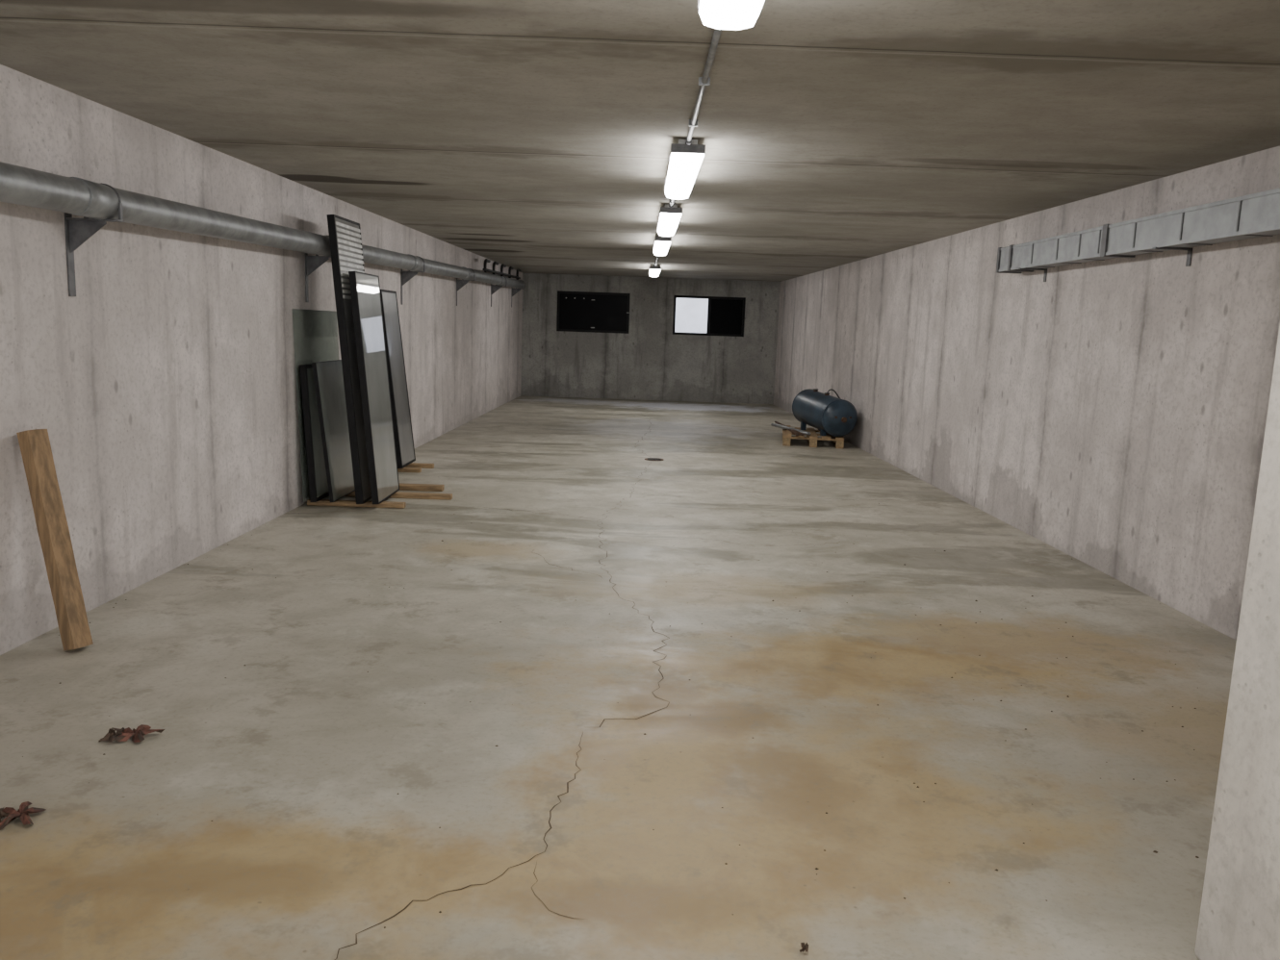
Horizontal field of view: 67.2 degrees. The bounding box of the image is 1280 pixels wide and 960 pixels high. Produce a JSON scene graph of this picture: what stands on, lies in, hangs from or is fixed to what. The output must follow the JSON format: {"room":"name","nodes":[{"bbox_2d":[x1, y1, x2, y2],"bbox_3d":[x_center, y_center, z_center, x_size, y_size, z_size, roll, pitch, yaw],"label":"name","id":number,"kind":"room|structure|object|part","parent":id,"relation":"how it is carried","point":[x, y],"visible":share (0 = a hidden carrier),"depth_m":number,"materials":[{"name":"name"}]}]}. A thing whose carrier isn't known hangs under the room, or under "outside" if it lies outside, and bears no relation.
{"room":"basement","nodes":[
{"label":"basement","id":0,"kind":"room"},
{"bbox_2d":[0,64,522,655],"bbox_3d":[-2.785,-1.274,8.822,0.300,2.550,23.037,2,9,0],"label":"wall","id":1,"kind":"structure","parent":0,"point":[163,391],"depth_m":5.41,"materials":[{"name":"concrete"}]},
{"bbox_2d":[0,161,525,307],"bbox_3d":[-2.493,-1.875,8.005,0.254,1.040,21.405,2,9,0],"label":"pipe","id":2,"kind":"object","parent":1,"relation":"attached to","point":[103,203],"visible":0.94,"depth_m":4.96,"materials":[{"name":"metal"}]},
{"bbox_2d":[0,395,1236,959],"bbox_3d":[0.161,0.158,9.201,6.628,0.207,23.330,2,9,0],"label":"floor","id":3,"kind":"structure","parent":0,"point":[298,759],"depth_m":3.60,"materials":[{"name":"concrete"}]},
{"bbox_2d":[0,801,46,830],"bbox_3d":[-1.831,0.975,2.811,0.169,0.032,0.159,2,9,0],"label":"dried leaf","id":4,"kind":"object","parent":3,"relation":"on","point":[23,812],"visible":1,"depth_m":2.81,"materials":[{"name":"brown plant"}]},
{"bbox_2d":[16,429,93,651],"bbox_3d":[-2.555,0.261,4.205,0.342,0.961,0.111,6,10,26],"label":"wooden plank","id":5,"kind":"object","parent":3,"relation":"on","point":[53,531],"visible":1,"depth_m":4.17,"materials":[{"name":"brown wood"}]},
{"bbox_2d":[98,724,164,742],"bbox_3d":[-1.777,0.888,3.380,0.194,0.032,0.143,2,9,0],"label":"dried leaf","id":6,"kind":"object","parent":3,"relation":"on","point":[123,734],"visible":1,"depth_m":3.36,"materials":[{"name":"brown plant"}]},
{"bbox_2d":[291,308,338,502],"bbox_3d":[-2.581,-0.640,7.929,0.158,1.493,1.031,2,9,0],"label":"glass pane","id":7,"kind":"object","parent":3,"relation":"on","point":[315,332],"depth_m":7.58,"materials":[{"name":"clear"}]},
{"bbox_3d":[-2.575,-0.399,7.751,0.118,1.073,0.561,2,9,0],"label":"black-framed window sash","id":8,"kind":"part","parent":7,"relation":"part of","materials":[{"name":"black glass"}]},
{"bbox_2d":[311,359,355,502],"bbox_3d":[-2.464,-0.416,7.819,0.159,1.094,0.660,2,9,0],"label":"glass","id":9,"kind":"object","parent":3,"relation":"on","point":[328,377],"visible":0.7,"depth_m":7.72,"materials":[{"name":"clear glass"}]},
{"bbox_2d":[307,499,405,509],"bbox_3d":[-2.268,0.189,7.701,0.770,0.041,0.070,2,9,0],"label":"batten","id":10,"kind":"object","parent":3,"relation":"on","point":[322,502],"visible":0.92,"depth_m":7.67,"materials":[{"name":"brown wood"}]},
{"bbox_2d":[380,289,415,468],"bbox_3d":[-2.423,-1.009,9.583,0.253,1.726,0.551,2,9,0],"label":"panel","id":11,"kind":"object","parent":3,"relation":"on","point":[398,391],"visible":0.87,"depth_m":9.53,"materials":[{"name":"grey glass"}]},
{"bbox_2d":[345,490,452,500],"bbox_3d":[-2.124,0.124,8.146,1.060,0.041,0.070,2,9,0],"label":"batten","id":12,"kind":"object","parent":3,"relation":"on","point":[398,495],"visible":0.46,"depth_m":8.12,"materials":[{"name":"brown wood"}]},
{"bbox_2d":[326,214,371,504],"bbox_3d":[-2.255,-0.951,7.700,0.259,2.206,0.651,2,9,0],"label":"shutter","id":13,"kind":"object","parent":12,"relation":"on","point":[345,235],"visible":0.74,"depth_m":7.46,"materials":[{"name":"black metal"}]},
{"bbox_2d":[348,271,399,504],"bbox_3d":[-2.131,-0.748,7.756,0.218,1.795,0.680,2,9,0],"label":"window","id":14,"kind":"structure","parent":12,"relation":"on","point":[365,288],"depth_m":7.65,"materials":[{"name":"glass"}]},
{"bbox_2d":[397,467,421,472],"bbox_3d":[-2.365,-0.104,9.548,0.380,0.041,0.070,2,9,0],"label":"batten","id":15,"kind":"object","parent":3,"relation":"on","point":[403,470],"visible":0.53,"depth_m":9.52,"materials":[{"name":"brown wood"}]},
{"bbox_2d":[404,462,434,468],"bbox_3d":[-2.335,-0.151,9.854,0.440,0.041,0.070,2,9,0],"label":"batten","id":16,"kind":"object","parent":3,"relation":"on","point":[412,465],"visible":0.54,"depth_m":9.82,"materials":[{"name":"brown wood"}]},
{"bbox_2d":[399,483,444,491],"bbox_3d":[-2.124,0.060,8.531,0.760,0.049,0.090,2,9,0],"label":"batten","id":17,"kind":"object","parent":3,"relation":"on","point":[402,487],"visible":0.51,"depth_m":8.49,"materials":[{"name":"brown wood"}]},
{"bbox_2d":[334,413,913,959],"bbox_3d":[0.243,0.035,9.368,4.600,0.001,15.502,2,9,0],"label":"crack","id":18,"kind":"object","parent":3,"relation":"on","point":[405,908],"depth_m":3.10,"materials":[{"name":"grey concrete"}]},
{"bbox_2d":[644,458,663,460],"bbox_3d":[0.163,-0.237,11.067,0.220,0.007,0.220,2,9,0],"label":"floor drain","id":19,"kind":"object","parent":3,"relation":"on","point":[647,459],"visible":1,"depth_m":11.04,"materials":[{"name":"metal"}]},
{"bbox_2d":[799,943,808,952],"bbox_3d":[0.397,1.129,2.324,0.022,0.030,0.017,2,9,0],"label":"dried leaf","id":20,"kind":"object","parent":3,"relation":"on","point":[804,947],"visible":1,"depth_m":2.32,"materials":[{"name":"brown plant"}]},
{"bbox_2d":[782,427,844,448],"bbox_3d":[2.392,-0.597,13.410,0.800,0.143,1.200,3,9,8],"label":"wooden pallet","id":21,"kind":"object","parent":3,"relation":"on","point":[838,442],"visible":0.73,"depth_m":12.85,"materials":[{"name":"brown wood"}]},
{"bbox_2d":[770,421,810,435],"bbox_3d":[2.064,-0.723,13.404,0.367,0.084,1.307,1,9,-5],"label":"bundle","id":22,"kind":"object","parent":21,"relation":"on","point":[789,430],"visible":1,"depth_m":13.13,"materials":[{"name":"grey metal"}]},
{"bbox_2d":[792,388,857,436],"bbox_3d":[2.551,-0.951,13.254,0.535,0.614,1.362,0,9,-13],"label":"tank","id":23,"kind":"object","parent":21,"relation":"on","point":[835,417],"visible":1,"depth_m":12.80,"materials":[{"name":"blue metal"}]},
{"bbox_2d":[0,0,1279,281],"bbox_3d":[0.254,-2.528,8.779,6.628,0.354,23.330,2,9,0],"label":"ceiling","id":24,"kind":"structure","parent":0,"point":[527,136],"depth_m":4.29,"materials":[{"name":"concrete"}]},
{"bbox_2d":[648,264,661,277],"bbox_3d":[0.248,-3.552,16.337,0.184,0.128,1.471,2,9,0],"label":"fluorescent ceiling light","id":25,"kind":"object","parent":24,"relation":"attached to","point":[654,270],"visible":0.91,"depth_m":15.66,"materials":[{"name":"white plastic"}]},
{"bbox_2d":[653,234,671,255],"bbox_3d":[0.251,-2.707,11.105,0.184,0.128,1.471,2,9,0],"label":"fluorescent ceiling light","id":26,"kind":"object","parent":24,"relation":"attached to","point":[661,243],"visible":0.86,"depth_m":10.45,"materials":[{"name":"white plastic"}]},
{"bbox_2d":[656,204,682,236],"bbox_3d":[0.252,-2.284,8.489,0.184,0.128,1.471,2,9,0],"label":"fluorescent ceiling light","id":27,"kind":"object","parent":24,"relation":"attached to","point":[669,216],"visible":0.96,"depth_m":7.88,"materials":[{"name":"white plastic"}]},
{"bbox_2d":[664,138,705,199],"bbox_3d":[0.253,-1.842,5.755,0.184,0.128,1.471,2,9,0],"label":"fluorescent ceiling light","id":28,"kind":"object","parent":24,"relation":"attached to","point":[685,160],"visible":0.95,"depth_m":5.26,"materials":[{"name":"white plastic"}]},
{"bbox_2d":[654,28,721,265],"bbox_3d":[0.253,-2.449,9.171,0.044,0.085,13.020,2,9,0],"label":"conduit","id":29,"kind":"object","parent":24,"relation":"attached to","point":[704,81],"depth_m":3.82,"materials":[{"name":"grey metal"}]},
{"bbox_2d":[697,0,764,29],"bbox_3d":[0.255,-1.239,2.023,0.184,0.128,1.471,2,9,0],"label":"fluorescent ceiling light","id":30,"kind":"object","parent":24,"relation":"attached to","point":[721,14],"visible":1,"depth_m":2.63,"materials":[{"name":"white plastic"}]},
{"bbox_2d":[521,273,780,404],"bbox_3d":[0.201,-2.978,20.339,5.954,2.550,0.250,2,9,0],"label":"wall","id":31,"kind":"structure","parent":0,"point":[649,362],"depth_m":20.25,"materials":[{"name":"concrete"}]},
{"bbox_2d":[556,290,630,333],"bbox_3d":[-0.982,-3.522,20.206,1.520,0.835,0.104,2,9,0],"label":"window","id":32,"kind":"structure","parent":31,"relation":"in","point":[591,312],"depth_m":20.17,"materials":[{"name":"black glass"}]},
{"bbox_2d":[672,295,745,336],"bbox_3d":[1.447,-3.445,20.216,1.500,0.815,0.110,2,9,0],"label":"window","id":33,"kind":"structure","parent":31,"relation":"in","point":[726,316],"depth_m":20.20,"materials":[{"name":"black glass"}]},
{"bbox_2d":[773,146,1279,640],"bbox_3d":[3.202,-1.073,8.858,0.300,2.550,23.037,2,9,-1],"label":"wall","id":34,"kind":"structure","parent":0,"point":[1112,414],"depth_m":6.65,"materials":[{"name":"concrete"}]},
{"bbox_2d":[996,188,1279,281],"bbox_3d":[3.031,-1.284,4.950,0.211,0.287,5.778,2,9,-1],"label":"cable tray","id":35,"kind":"object","parent":34,"relation":"attached to","point":[1257,215],"visible":1,"depth_m":5.46,"materials":[{"name":"metal"}]},
{"bbox_2d":[1194,324,1279,959],"bbox_3d":[2.287,0.086,1.566,1.765,2.458,1.265,2,9,0],"label":"wall pier","id":36,"kind":"object","parent":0,"point":[1240,913],"visible":1,"depth_m":2.17,"materials":[{"name":"concrete"}]},
{"label":"outside","id":37,"kind":"structure","parent":0,"visible":0},
{"bbox_2d":[674,298,708,332],"bbox_3d":[0.485,-3.370,21.766,7.800,2.300,2.550,2,9,0],"label":"wall","id":38,"kind":"structure","parent":37,"point":[691,314],"depth_m":22.67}
]}

